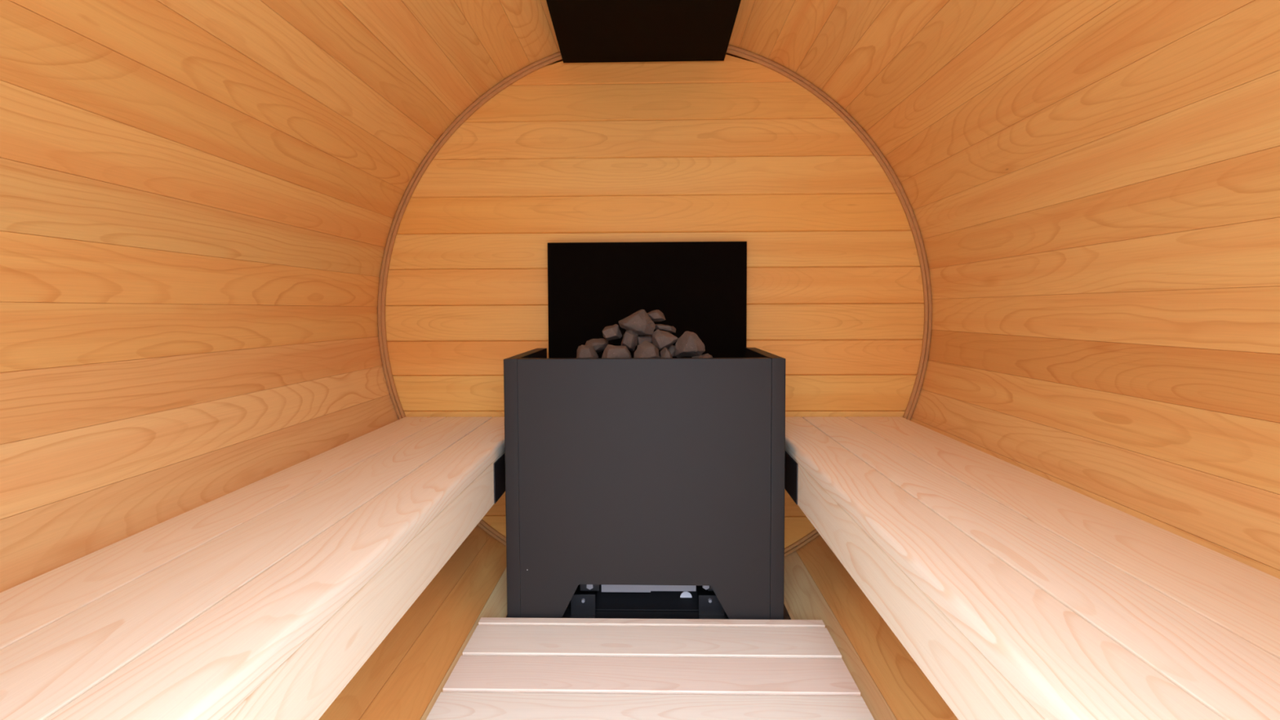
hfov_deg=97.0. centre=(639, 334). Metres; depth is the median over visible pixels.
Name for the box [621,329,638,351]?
stone
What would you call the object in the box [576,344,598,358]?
stone
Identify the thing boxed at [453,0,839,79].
ceiling
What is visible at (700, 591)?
floor plate
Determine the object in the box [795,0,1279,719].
wall
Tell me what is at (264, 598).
bench
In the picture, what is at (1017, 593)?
bench
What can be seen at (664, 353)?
stone
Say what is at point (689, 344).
stone
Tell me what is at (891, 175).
trim
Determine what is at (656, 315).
stone
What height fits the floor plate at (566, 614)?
0.022 m
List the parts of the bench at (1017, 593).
guard plate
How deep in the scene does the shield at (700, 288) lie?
1.87 m
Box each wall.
[0,0,506,719]
[385,53,924,547]
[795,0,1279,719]
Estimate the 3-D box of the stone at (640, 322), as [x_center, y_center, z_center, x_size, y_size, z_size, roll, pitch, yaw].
[-0.009,-0.035,1.640,0.107,0.077,0.068,0,2,1]
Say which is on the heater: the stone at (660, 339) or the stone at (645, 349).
the stone at (645, 349)
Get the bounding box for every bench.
[0,417,505,719]
[784,416,1279,719]
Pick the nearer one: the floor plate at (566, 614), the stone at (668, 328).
the floor plate at (566, 614)
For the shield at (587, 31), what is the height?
0.070 m
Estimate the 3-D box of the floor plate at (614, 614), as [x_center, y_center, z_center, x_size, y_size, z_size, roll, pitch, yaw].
[0.020,0.781,1.560,0.284,0.022,0.043,0,2,1]
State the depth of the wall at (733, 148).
1.90 m
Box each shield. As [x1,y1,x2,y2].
[546,0,741,62]
[547,241,746,358]
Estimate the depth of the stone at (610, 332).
1.64 m
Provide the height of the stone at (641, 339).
0.043 m
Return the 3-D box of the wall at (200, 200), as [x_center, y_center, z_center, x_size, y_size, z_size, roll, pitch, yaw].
[-0.708,-0.009,0.890,0.505,1.697,2.230,0,2,1]
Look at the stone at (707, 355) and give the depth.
1.60 m
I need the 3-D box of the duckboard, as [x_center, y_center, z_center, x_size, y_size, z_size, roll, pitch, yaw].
[0.012,0.820,0.703,0.886,0.096,1.550,0,2,1]
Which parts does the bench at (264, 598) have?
guard plate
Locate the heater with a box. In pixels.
[503,347,785,619]
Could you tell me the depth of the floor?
1.56 m
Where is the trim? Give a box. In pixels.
[377,44,931,556]
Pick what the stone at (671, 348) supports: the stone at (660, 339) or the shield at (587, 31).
the stone at (660, 339)
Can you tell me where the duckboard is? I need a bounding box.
[426,617,874,719]
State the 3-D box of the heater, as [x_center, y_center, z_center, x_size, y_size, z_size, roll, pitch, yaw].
[0.016,0.414,1.680,0.727,0.723,0.416,0,2,1]
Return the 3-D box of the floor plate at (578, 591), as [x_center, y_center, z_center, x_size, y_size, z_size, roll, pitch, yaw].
[-0.160,0.776,1.683,0.068,0.022,0.092,0,2,1]
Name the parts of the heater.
panel, leg, leg, panel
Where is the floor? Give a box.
[420,551,897,719]
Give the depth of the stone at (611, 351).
1.57 m
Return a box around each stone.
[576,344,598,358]
[584,337,608,352]
[601,344,631,358]
[602,324,622,341]
[618,309,655,335]
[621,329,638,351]
[633,341,660,358]
[636,334,653,346]
[647,309,665,321]
[651,329,677,351]
[654,324,675,333]
[660,346,672,357]
[667,344,675,356]
[674,331,705,357]
[692,353,712,357]
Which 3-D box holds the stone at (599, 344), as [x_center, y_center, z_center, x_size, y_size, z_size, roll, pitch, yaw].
[-0.130,0.033,1.695,0.072,0.044,0.068,0,2,1]
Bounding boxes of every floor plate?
[561,600,570,617]
[573,584,597,600]
[595,609,698,618]
[696,585,715,604]
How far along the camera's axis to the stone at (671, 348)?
1.65 m

